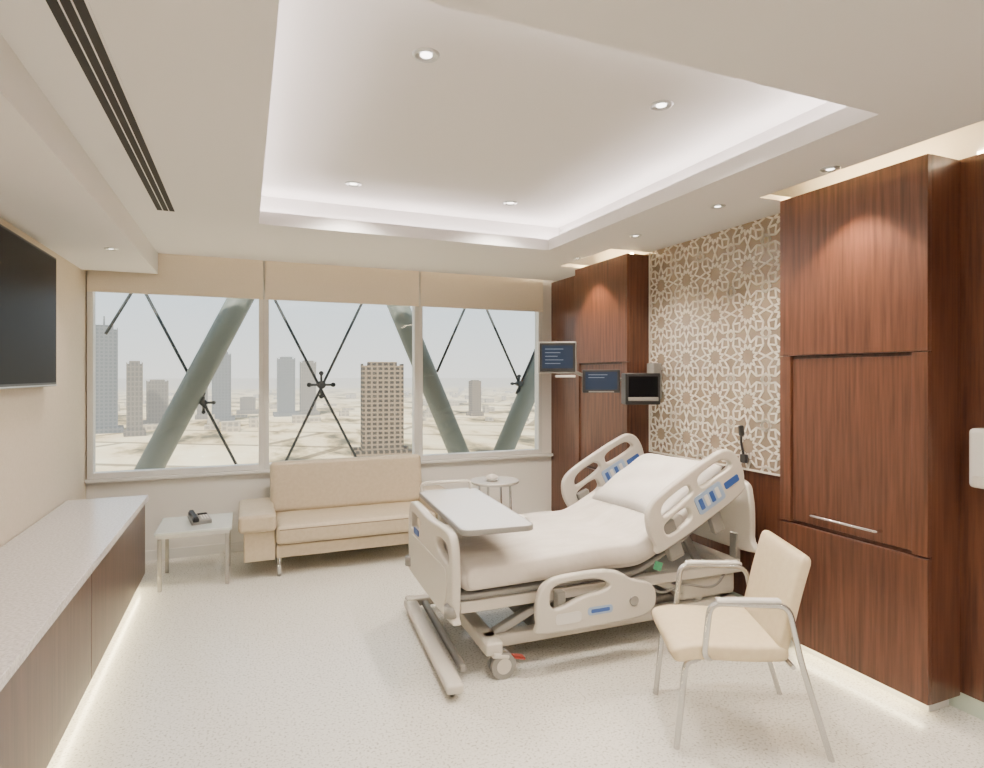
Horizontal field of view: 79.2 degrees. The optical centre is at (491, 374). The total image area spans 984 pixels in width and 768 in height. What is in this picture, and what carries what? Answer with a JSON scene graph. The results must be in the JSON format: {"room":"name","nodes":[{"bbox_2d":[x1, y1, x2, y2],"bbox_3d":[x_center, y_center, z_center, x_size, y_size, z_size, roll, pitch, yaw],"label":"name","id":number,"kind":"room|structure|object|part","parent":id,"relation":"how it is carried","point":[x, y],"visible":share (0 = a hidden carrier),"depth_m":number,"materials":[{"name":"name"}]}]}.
{"room":"hospital room","nodes":[
{"label":"hospital room","id":0,"kind":"room"},
{"bbox_2d":[0,217,86,546],"bbox_3d":[-2.163,0.125,1.793,0.100,3.050,7.370,0,0,-23],"label":"wall","id":1,"kind":"structure","parent":0,"point":[43,430],"depth_m":4.22,"materials":[{"name":"beige paint"}]},
{"bbox_2d":[0,224,56,388],"bbox_3d":[-2.714,-0.360,3.356,0.078,0.870,1.480,0,0,-23],"label":"television","id":2,"kind":"object","parent":1,"relation":"attached to","point":[27,272],"visible":1,"depth_m":3.49,"materials":[{"name":"black plastic"}]},
{"bbox_2d":[86,261,553,550],"bbox_3d":[-1.410,0.150,6.030,4.540,3.000,0.120,0,0,-23],"label":"wall","id":3,"kind":"structure","parent":0,"point":[167,498],"depth_m":5.63,"materials":[{"name":"white paint"}]},
{"bbox_2d":[87,280,263,479],"bbox_3d":[-2.832,-0.003,5.408,1.416,1.795,0.100,0,0,-23],"label":"frame","id":4,"kind":"object","parent":3,"relation":"attached to","point":[91,296],"visible":0.77,"depth_m":5.19,"materials":[{"name":"white metal"}]},
{"bbox_2d":[85,453,552,483],"bbox_3d":[-1.391,0.910,5.946,4.510,0.029,0.050,0,0,-23],"label":"trim","id":5,"kind":"structure","parent":3,"relation":"attached to","point":[544,454],"depth_m":5.50,"materials":[{"name":"white"}]},
{"bbox_2d":[264,280,418,468],"bbox_3d":[-1.481,-0.003,5.968,1.509,1.795,0.100,0,0,-23],"label":"frame","id":6,"kind":"object","parent":3,"relation":"attached to","point":[415,310],"visible":0.45,"depth_m":6.20,"materials":[{"name":"white metal"}]},
{"bbox_2d":[145,511,547,560],"bbox_3d":[-1.398,1.605,5.964,4.510,0.090,0.012,0,0,-23],"label":"baseboard","id":7,"kind":"structure","parent":3,"relation":"attached to","point":[181,552],"depth_m":5.42,"materials":[{"name":"white"}]},
{"bbox_2d":[419,289,541,460],"bbox_3d":[-0.117,-0.003,6.535,1.445,1.795,0.100,0,0,-23],"label":"frame","id":8,"kind":"object","parent":3,"relation":"attached to","point":[538,315],"visible":0.7,"depth_m":6.57,"materials":[{"name":"white metal"}]},
{"bbox_2d":[0,0,983,280],"bbox_3d":[-0.011,-1.140,2.686,4.760,0.520,7.370,0,0,-23],"label":"ceiling","id":9,"kind":"structure","parent":0,"point":[255,117],"depth_m":2.74,"materials":[{"name":"white paint"}]},
{"bbox_2d":[43,0,175,211],"bbox_3d":[-1.091,-1.056,1.409,0.115,0.009,5.240,0,0,-23],"label":"ceiling vent","id":10,"kind":"object","parent":9,"relation":"in","point":[75,20],"visible":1,"depth_m":2.16,"materials":[{"name":"black metal"}]},
{"bbox_2d":[104,247,117,250],"bbox_3d":[-2.650,-0.876,4.140,0.088,0.008,0.088,0,0,-23],"label":"recessed light","id":11,"kind":"object","parent":9,"relation":"in","point":[106,248],"visible":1,"depth_m":4.12,"materials":[{"name":"silver metal"}]},
{"bbox_2d":[87,253,262,298],"bbox_3d":[-2.797,-0.993,5.324,1.396,0.565,0.050,0,0,-23],"label":"roller blind","id":12,"kind":"object","parent":9,"relation":"hanging from","point":[178,275],"visible":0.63,"depth_m":5.36,"materials":[{"name":"fabric"}]},
{"bbox_2d":[265,261,418,306],"bbox_3d":[-1.446,-0.993,5.885,1.489,0.565,0.050,0,0,-23],"label":"roller blind","id":13,"kind":"object","parent":9,"relation":"hanging from","point":[287,281],"visible":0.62,"depth_m":5.86,"materials":[{"name":"fabric"}]},
{"bbox_2d":[345,181,361,186],"bbox_3d":[-0.958,-1.316,4.107,0.116,0.008,0.116,0,0,-23],"label":"recessed light","id":14,"kind":"object","parent":9,"relation":"in","point":[348,183],"visible":1,"depth_m":4.10,"materials":[{"name":"silver metal"}]},
{"bbox_2d":[412,47,439,62],"bbox_3d":[-0.271,-1.316,2.453,0.116,0.008,0.116,0,0,-23],"label":"recessed light","id":15,"kind":"object","parent":9,"relation":"in","point":[422,54],"visible":1,"depth_m":2.45,"materials":[{"name":"silver metal"}]},
{"bbox_2d":[421,271,542,311],"bbox_3d":[-0.082,-0.993,6.452,1.425,0.565,0.050,0,0,-23],"label":"roller blind","id":16,"kind":"object","parent":9,"relation":"hanging from","point":[441,290],"visible":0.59,"depth_m":6.43,"materials":[{"name":"fabric"}]},
{"bbox_2d":[503,201,517,205],"bbox_3d":[0.141,-1.316,4.563,0.116,0.008,0.116,0,0,-23],"label":"recessed light","id":17,"kind":"object","parent":9,"relation":"in","point":[509,203],"visible":1,"depth_m":4.56,"materials":[{"name":"silver metal"}]},
{"bbox_2d":[629,234,641,237],"bbox_3d":[1.091,-1.056,4.519,0.096,0.008,0.096,0,0,-23],"label":"recessed light","id":18,"kind":"object","parent":9,"relation":"in","point":[632,235],"visible":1,"depth_m":4.51,"materials":[{"name":"silver metal"}]},
{"bbox_2d":[649,100,673,110],"bbox_3d":[0.828,-1.316,2.910,0.116,0.008,0.116,0,0,-23],"label":"recessed light","id":19,"kind":"object","parent":9,"relation":"in","point":[660,105],"visible":1,"depth_m":2.91,"materials":[{"name":"silver metal"}]},
{"bbox_2d":[710,204,725,208],"bbox_3d":[1.416,-1.056,3.735,0.096,0.008,0.096,0,0,-23],"label":"recessed light","id":20,"kind":"object","parent":9,"relation":"in","point":[716,206],"visible":1,"depth_m":3.73,"materials":[{"name":"silver metal"}]},
{"bbox_2d":[819,166,840,172],"bbox_3d":[1.739,-1.056,3.061,0.096,0.008,0.096,0,0,-23],"label":"recessed light","id":21,"kind":"object","parent":9,"relation":"in","point":[829,169],"visible":1,"depth_m":3.06,"materials":[{"name":"silver metal"}]},
{"bbox_2d":[47,544,983,767],"bbox_3d":[-0.011,1.710,2.686,4.760,0.120,7.370,0,0,-23],"label":"floor","id":22,"kind":"structure","parent":0,"point":[323,662],"depth_m":3.02,"materials":[{"name":"stone"}]},
{"bbox_2d":[0,495,147,767],"bbox_3d":[-1.823,1.300,1.842,0.539,0.700,6.000,0,0,-23],"label":"credenza","id":23,"kind":"object","parent":22,"relation":"on","point":[68,581],"visible":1,"depth_m":2.81,"materials":[{"name":"stone"}]},
{"bbox_2d":[154,512,232,591],"bbox_3d":[-2.404,1.424,4.838,0.540,0.452,0.540,0,0,-23],"label":"side table","id":24,"kind":"object","parent":22,"relation":"on","point":[173,527],"visible":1,"depth_m":4.69,"materials":[{"name":"white"}]},
{"bbox_3d":[-2.531,1.450,4.531,0.028,0.400,0.028,0,0,-23],"label":"leg","id":25,"kind":"part","parent":24,"relation":"part of","materials":[{"name":"silver metal"}]},
{"bbox_3d":[-2.711,1.450,4.965,0.028,0.400,0.028,0,0,-23],"label":"leg","id":26,"kind":"part","parent":24,"relation":"part of","materials":[{"name":"silver metal"}]},
{"bbox_2d":[187,510,211,525],"bbox_3d":[-2.377,1.152,4.838,0.150,0.092,0.211,0,0,-38],"label":"telephone","id":27,"kind":"object","parent":24,"relation":"on","point":[199,518],"visible":1,"depth_m":4.80,"materials":[{"name":"grey plastic"}]},
{"bbox_3d":[-2.096,1.450,4.711,0.028,0.400,0.028,0,0,-23],"label":"leg","id":28,"kind":"part","parent":24,"relation":"part of","materials":[{"name":"silver metal"}]},
{"bbox_3d":[-2.277,1.450,5.145,0.028,0.400,0.028,0,0,-23],"label":"leg","id":29,"kind":"part","parent":24,"relation":"part of","materials":[{"name":"silver metal"}]},
{"bbox_2d":[238,454,444,576],"bbox_3d":[-1.272,1.216,5.421,1.908,0.868,0.772,0,0,-23],"label":"sofa","id":30,"kind":"object","parent":22,"relation":"on","point":[314,506],"visible":0.73,"depth_m":5.33,"materials":[{"name":"beige leather"}]},
{"bbox_3d":[-2.012,1.387,5.133,0.240,0.245,0.695,0,0,-23],"label":"arm","id":31,"kind":"part","parent":30,"relation":"part of","materials":[{"name":"beige leather"}]},
{"bbox_3d":[-1.746,1.573,4.884,0.032,0.155,0.032,0,0,-23],"label":"leg","id":32,"kind":"part","parent":30,"relation":"part of","materials":[{"name":"silver metal"}]},
{"bbox_2d":[270,454,421,511],"bbox_3d":[-1.360,1.015,5.650,1.400,0.467,0.226,0,0,-23],"label":"cushion","id":33,"kind":"object","parent":30,"relation":"on","point":[329,483],"depth_m":5.55,"materials":[{"name":"beige leather"}]},
{"bbox_2d":[275,501,435,544],"bbox_3d":[-1.234,1.305,5.346,1.356,0.160,0.600,0,0,-23],"label":"seat cushion","id":34,"kind":"object","parent":30,"relation":"on","point":[310,525],"depth_m":5.12,"materials":[{"name":"beige leather"}]},
{"bbox_2d":[404,479,532,695],"bbox_3d":[-0.183,1.194,3.658,0.513,0.911,1.270,0,0,-19],"label":"table","id":35,"kind":"object","parent":22,"relation":"on","point":[469,511],"visible":0.95,"depth_m":3.51,"materials":[{"name":"white plastic"}]},
{"bbox_3d":[-0.322,0.774,4.176,0.372,0.071,0.022,0,0,-19],"label":"tray handle","id":36,"kind":"part","parent":35,"relation":"part of","materials":[{"name":"beige plastic"}]},
{"bbox_2d":[470,476,518,509],"bbox_3d":[0.025,1.335,5.782,0.470,0.630,0.470,0,0,-23],"label":"round side table","id":37,"kind":"object","parent":22,"relation":"on","point":[504,481],"visible":0.55,"depth_m":5.70,"materials":[{"name":"white"}]},
{"bbox_2d":[484,474,499,481],"bbox_3d":[0.000,0.986,5.739,0.160,0.066,0.160,0,0,-43],"label":"dish","id":38,"kind":"object","parent":37,"relation":"on","point":[491,477],"visible":1,"depth_m":5.70,"materials":[{"name":"white ceramic"}]},
{"bbox_3d":[0.000,1.009,5.739,0.160,0.020,0.160,0,0,-43],"label":"dish","id":39,"kind":"part","parent":38,"relation":"part of","materials":[{"name":"white ceramic"}]},
{"bbox_3d":[0.090,1.350,5.939,0.022,0.601,0.042,0,0,22],"label":"leg","id":40,"kind":"part","parent":37,"relation":"part of","materials":[{"name":"silver metal"}]},
{"bbox_3d":[0.182,1.350,5.717,0.042,0.601,0.022,0,0,22],"label":"leg","id":41,"kind":"part","parent":37,"relation":"part of","materials":[{"name":"silver metal"}]},
{"bbox_2d":[405,434,757,679],"bbox_3d":[0.565,1.055,3.920,2.099,1.190,1.156,0,0,-21],"label":"hospital bed","id":42,"kind":"object","parent":22,"relation":"on","point":[607,559],"visible":0.94,"depth_m":3.57,"materials":[{"name":"beige plastic"}]},
{"bbox_3d":[-0.388,1.135,3.553,0.008,0.190,0.800,0,0,-21],"label":"footboard panel","id":43,"kind":"part","parent":42,"relation":"part of","materials":[{"name":"beige plastic"}]},
{"bbox_3d":[-0.364,1.076,3.562,0.050,0.481,1.021,0,0,-21],"label":"footboard","id":44,"kind":"part","parent":42,"relation":"part of","materials":[{"name":"beige plastic"}]},
{"bbox_3d":[0.717,0.990,4.514,0.169,0.253,0.050,0,0,-21],"label":"rail arm","id":45,"kind":"part","parent":42,"relation":"part of","materials":[{"name":"grey plastic"}]},
{"bbox_3d":[0.559,0.898,3.917,1.879,0.561,0.920,0,0,-21],"label":"mattress","id":46,"kind":"part","parent":42,"relation":"part of","materials":[{"name":"white fabric"}]},
{"bbox_3d":[0.635,1.485,3.946,1.780,0.070,0.920,0,0,-21],"label":"frame","id":47,"kind":"part","parent":42,"relation":"part of","materials":[{"name":"beige plastic"}]},
{"bbox_3d":[0.588,1.245,3.929,1.960,0.060,0.880,0,0,-21],"label":"frame","id":48,"kind":"part","parent":42,"relation":"part of","materials":[{"name":"beige plastic"}]},
{"bbox_3d":[0.950,0.749,4.605,0.237,0.193,0.006,0,0,-21],"label":"control panel","id":49,"kind":"part","parent":42,"relation":"part of","materials":[{"name":"blue"}]},
{"bbox_3d":[1.107,0.660,4.665,0.120,0.088,0.004,0,0,-21],"label":"caption plate","id":50,"kind":"part","parent":42,"relation":"part of","materials":[{"name":"blue plastic"}]},
{"bbox_3d":[0.812,1.290,3.402,0.056,0.056,0.013,0,0,-21],"label":"rail knob","id":51,"kind":"part","parent":42,"relation":"part of","materials":[{"name":"grey plastic"}]},
{"bbox_2d":[592,453,723,514],"bbox_3d":[1.109,0.758,4.107,0.516,0.368,0.808,0,0,-24],"label":"pillow","id":52,"kind":"object","parent":42,"relation":"on","point":[629,492],"depth_m":4.01,"materials":[{"name":"fabric"}]},
{"bbox_3d":[1.076,0.990,3.580,0.169,0.253,0.050,0,0,-21],"label":"rail arm","id":53,"kind":"part","parent":42,"relation":"part of","materials":[{"name":"grey plastic"}]},
{"bbox_3d":[1.279,1.367,4.194,0.440,0.155,0.720,0,0,-21],"label":"head motor","id":54,"kind":"part","parent":42,"relation":"part of","materials":[{"name":"beige plastic"}]},
{"bbox_3d":[1.327,0.749,3.625,0.237,0.193,0.006,0,0,-21],"label":"control panel","id":55,"kind":"part","parent":42,"relation":"part of","materials":[{"name":"blue"}]},
{"bbox_3d":[1.375,0.870,3.695,0.144,0.227,0.050,0,0,-21],"label":"rail arm","id":56,"kind":"part","parent":42,"relation":"part of","materials":[{"name":"grey plastic"}]},
{"bbox_3d":[1.522,0.918,4.288,0.045,0.488,1.029,0,0,-21],"label":"headboard","id":57,"kind":"part","parent":42,"relation":"part of","materials":[{"name":"beige plastic"}]},
{"bbox_3d":[1.484,0.660,3.685,0.120,0.088,0.004,0,0,-21],"label":"caption plate","id":58,"kind":"part","parent":42,"relation":"part of","materials":[{"name":"blue plastic"}]},
{"bbox_2d":[575,253,650,492],"bbox_3d":[1.079,0.300,5.499,0.285,2.700,0.864,0,0,-23],"label":"wardrobe","id":59,"kind":"object","parent":22,"relation":"on","point":[612,295],"visible":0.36,"depth_m":5.32,"materials":[{"name":"brown wood"}]},
{"bbox_3d":[0.996,1.228,5.465,0.030,0.693,0.864,0,0,-23],"label":"drawer","id":60,"kind":"part","parent":59,"relation":"part of","materials":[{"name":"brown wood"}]},
{"bbox_3d":[1.002,0.383,5.467,0.016,0.955,0.706,0,0,-23],"label":"door","id":61,"kind":"part","parent":59,"relation":"part of","materials":[{"name":"brown wood"}]},
{"bbox_3d":[0.996,-0.575,5.465,0.030,0.920,0.864,0,0,-23],"label":"door","id":62,"kind":"part","parent":59,"relation":"part of","materials":[{"name":"brown wood"}]},
{"bbox_2d":[652,530,834,762],"bbox_3d":[1.145,1.221,2.834,0.677,0.866,0.563,0,0,4],"label":"armchair","id":63,"kind":"object","parent":22,"relation":"on","point":[760,625],"visible":1,"depth_m":2.67,"materials":[{"name":"beige leather"}]},
{"bbox_3d":[0.894,1.448,3.068,0.124,0.406,0.033,0,0,17],"label":"leg","id":64,"kind":"part","parent":63,"relation":"part of","materials":[{"name":"silver metal"}]},
{"bbox_3d":[0.865,1.448,2.636,0.124,0.406,0.033,0,0,-9],"label":"leg","id":65,"kind":"part","parent":63,"relation":"part of","materials":[{"name":"silver metal"}]},
{"bbox_3d":[1.144,0.975,3.096,0.270,0.020,0.038,0,0,4],"label":"armrest","id":66,"kind":"part","parent":63,"relation":"part of","materials":[{"name":"white"}]},
{"bbox_3d":[1.062,1.225,2.839,0.510,0.105,0.480,0,0,4],"label":"seat","id":67,"kind":"part","parent":63,"relation":"part of","materials":[{"name":"beige leather"}]},
{"bbox_3d":[1.108,0.975,2.574,0.270,0.020,0.038,0,0,4],"label":"armrest","id":68,"kind":"part","parent":63,"relation":"part of","materials":[{"name":"white"}]},
{"bbox_3d":[1.335,1.005,2.821,0.158,0.434,0.470,0,0,4],"label":"backrest","id":69,"kind":"part","parent":63,"relation":"part of","materials":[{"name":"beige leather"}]},
{"bbox_3d":[1.315,1.260,2.822,0.020,0.020,0.524,0,0,4],"label":"seat rail","id":70,"kind":"part","parent":63,"relation":"part of","materials":[{"name":"silver metal"}]},
{"bbox_2d":[780,154,959,711],"bbox_3d":[2.007,0.290,3.262,0.285,2.720,0.848,0,0,-23],"label":"wardrobe","id":71,"kind":"object","parent":22,"relation":"on","point":[870,262],"visible":0.94,"depth_m":3.06,"materials":[{"name":"brown wood"}]},
{"bbox_3d":[1.903,0.800,3.218,0.058,0.016,0.396,0,0,-23],"label":"handle","id":72,"kind":"part","parent":71,"relation":"part of","materials":[{"name":"silver metal"}]},
{"bbox_3d":[1.931,0.383,3.230,0.016,0.955,0.690,0,0,-23],"label":"door","id":73,"kind":"part","parent":71,"relation":"part of","materials":[{"name":"brown wood"}]},
{"bbox_3d":[1.925,1.228,3.228,0.030,0.693,0.848,0,0,-23],"label":"drawer","id":74,"kind":"part","parent":71,"relation":"part of","materials":[{"name":"brown wood"}]},
{"bbox_3d":[1.925,-0.585,3.228,0.030,0.940,0.848,0,0,-23],"label":"door","id":75,"kind":"part","parent":71,"relation":"part of","materials":[{"name":"brown wood"}]},
{"bbox_2d":[554,120,983,281],"bbox_3d":[2.132,0.125,3.576,0.120,3.050,7.370,0,0,-23],"label":"wall","id":76,"kind":"structure","parent":0,"point":[965,142],"depth_m":3.24,"materials":[{"name":"white paint"}]},
{"bbox_2d":[649,213,782,475],"bbox_3d":[1.664,-0.201,4.426,0.026,1.726,1.565,0,0,-23],"label":"decorative wall panel","id":77,"kind":"object","parent":76,"relation":"attached to","point":[714,299],"visible":0.8,"depth_m":4.40,"materials":[{"name":"beige"}]},
{"bbox_2d":[574,363,661,398],"bbox_3d":[0.955,0.025,4.903,0.903,0.350,0.245,0,0,-23],"label":"support","id":78,"kind":"object","parent":77,"relation":"attached to","point":[651,367],"visible":0.09,"depth_m":4.96,"materials":[{"name":"grey metal"}]},
{"bbox_2d":[538,342,576,377],"bbox_3d":[0.523,-0.124,4.745,0.305,0.288,0.070,0,0,1],"label":"monitor","id":79,"kind":"object","parent":78,"relation":"attached to","point":[553,357],"visible":1,"depth_m":4.75,"materials":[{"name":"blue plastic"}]},
{"bbox_2d":[555,375,575,377],"bbox_3d":[0.583,0.010,4.743,0.160,0.020,0.070,0,0,1],"label":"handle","id":80,"kind":"object","parent":79,"relation":"on","point":[556,376],"depth_m":4.71,"materials":[{"name":"white"}]},
{"bbox_2d":[582,370,619,392],"bbox_3d":[0.872,0.050,4.756,0.300,0.185,0.035,0,0,4],"label":"monitor","id":81,"kind":"object","parent":78,"relation":"attached to","point":[593,381],"visible":1,"depth_m":4.74,"materials":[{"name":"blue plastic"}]},
{"bbox_2d":[621,373,659,404],"bbox_3d":[1.192,0.110,4.766,0.280,0.250,0.151,0,0,-3],"label":"monitor","id":82,"kind":"object","parent":78,"relation":"attached to","point":[636,388],"visible":1,"depth_m":4.70,"materials":[{"name":"black plastic"}]},
{"bbox_3d":[1.361,0.050,4.993,0.083,0.300,0.100,0,0,-23],"label":"mounting plate","id":83,"kind":"part","parent":78,"relation":"part of","materials":[{"name":"grey metal"}]},
{"bbox_2d":[738,425,747,462],"bbox_3d":[1.732,0.478,4.124,0.065,0.263,0.050,0,0,-23],"label":"reading lamp","id":84,"kind":"object","parent":77,"relation":"attached to","point":[743,457],"visible":0.98,"depth_m":4.11,"materials":[{"name":"black plastic"}]},
{"bbox_2d":[551,153,983,701],"bbox_3d":[2.067,0.251,3.538,0.030,2.619,7.150,0,0,-23],"label":"wall paneling","id":85,"kind":"structure","parent":76,"relation":"attached to","point":[766,487],"depth_m":2.91,"materials":[{"name":"brown wood"}]},
{"bbox_2d":[730,591,983,720],"bbox_3d":[2.069,1.605,3.539,0.025,0.090,7.150,0,0,-23],"label":"baseboard","id":86,"kind":"structure","parent":76,"relation":"attached to","point":[974,707],"depth_m":2.90,"materials":[{"name":"white"}]},
{"bbox_2d":[969,428,983,488],"bbox_3d":[2.306,0.390,2.763,0.119,0.280,0.135,0,0,-23],"label":"dispenser","id":87,"kind":"object","parent":76,"relation":"attached to","point":[976,435],"visible":1,"depth_m":2.77,"materials":[{"name":"white plastic"}]},
{"bbox_3d":[2.263,0.495,2.745,0.025,0.050,0.075,0,0,-23],"label":"lever","id":88,"kind":"part","parent":87,"relation":"part of","materials":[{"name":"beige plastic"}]},
{"label":"outside","id":89,"kind":"structure","parent":0,"visible":0},
{"bbox_2d":[96,378,534,471],"bbox_3d":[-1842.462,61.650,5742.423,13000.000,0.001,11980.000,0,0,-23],"label":"ground","id":90,"kind":"structure","parent":89,"point":[197,446],"depth_m":637.92,"materials":[{"name":"beige sand"}]},
{"bbox_2d":[96,316,123,433],"bbox_3d":[-417.237,-0.850,639.933,36.000,125.000,36.000,0,0,-33],"label":"glass skyscraper","id":91,"kind":"structure","parent":90,"relation":"on","point":[106,345],"depth_m":631.10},
{"bbox_3d":[-417.237,-51.050,639.933,17.280,4.600,17.280,0,0,-33],"label":"crown","id":92,"kind":"part","parent":91,"relation":"part of","materials":[{"name":"clear glass"}]},
{"bbox_2d":[123,361,145,436],"bbox_3d":[-364.435,23.650,606.633,19.500,76.000,24.000,0,0,-33],"label":"glass skyscraper","id":93,"kind":"structure","parent":90,"relation":"on","point":[134,369],"depth_m":599.71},
{"bbox_3d":[-364.435,-12.830,606.633,9.360,3.040,11.520,0,0,-33],"label":"crown","id":94,"kind":"part","parent":93,"relation":"part of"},
{"bbox_2d":[143,380,168,423],"bbox_3d":[-413.266,33.650,734.697,33.000,56.000,27.000,0,0,-33],"label":"glass skyscraper","id":95,"kind":"structure","parent":90,"relation":"on","point":[157,391],"depth_m":726.93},
{"bbox_2d":[195,388,207,419],"bbox_3d":[-405.445,29.150,833.225,18.000,65.000,21.000,0,0,-23],"label":"glass skyscraper","id":96,"kind":"structure","parent":90,"relation":"on","point":[199,416],"depth_m":825.53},
{"bbox_2d":[212,352,234,421],"bbox_3d":[-363.412,15.150,799.785,33.000,93.000,33.000,0,0,-23],"label":"glass skyscraper","id":97,"kind":"structure","parent":90,"relation":"on","point":[221,381],"depth_m":790.23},
{"bbox_2d":[236,397,258,413],"bbox_3d":[-389.677,48.150,949.128,33.000,27.000,30.000,0,0,-23],"label":"concrete tower","id":98,"kind":"structure","parent":90,"relation":"on","point":[247,404],"depth_m":939.11,"materials":[{"name":"grey concrete"}]},
{"bbox_2d":[273,357,298,416],"bbox_3d":[-310.055,17.150,895.562,36.000,89.000,33.000,0,0,-23],"label":"glass skyscraper","id":99,"kind":"structure","parent":90,"relation":"on","point":[285,365],"depth_m":884.80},
{"bbox_2d":[298,360,319,414],"bbox_3d":[-284.945,19.650,921.144,33.000,84.000,30.000,0,0,-23],"label":"glass skyscraper","id":100,"kind":"structure","parent":90,"relation":"on","point":[307,394],"depth_m":910.66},
{"bbox_2d":[118,388,534,431],"bbox_3d":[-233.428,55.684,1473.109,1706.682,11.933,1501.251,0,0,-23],"label":"buildings","id":101,"kind":"structure","parent":90,"relation":"on","point":[228,426],"depth_m":863.88},
{"bbox_2d":[351,362,411,456],"bbox_3d":[-83.278,25.900,449.956,43.500,71.500,30.000,0,0,-17],"label":"concrete tower","id":102,"kind":"structure","parent":90,"relation":"on","point":[382,383],"depth_m":440.37,"materials":[{"name":"beige concrete"}]},
{"bbox_3d":[-83.278,-8.420,449.956,20.880,2.860,14.400,0,0,-17],"label":"crown","id":103,"kind":"part","parent":102,"relation":"part of","materials":[{"name":"concrete"}]},
{"bbox_2d":[466,380,483,415],"bbox_3d":[-25.972,34.650,899.804,21.000,54.000,21.000,0,0,-23],"label":"concrete tower","id":104,"kind":"structure","parent":90,"relation":"on","point":[474,385],"depth_m":893.26,"materials":[{"name":"grey concrete"}]},
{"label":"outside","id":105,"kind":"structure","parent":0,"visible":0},
{"bbox_2d":[104,293,534,469],"bbox_3d":[-1.288,0.061,6.936,6.121,4.313,0.250,0,0,-23],"label":"diagonal brace","id":106,"kind":"object","parent":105,"point":[190,393],"visible":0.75,"depth_m":6.48,"materials":[{"name":"silver metal"}]}
]}

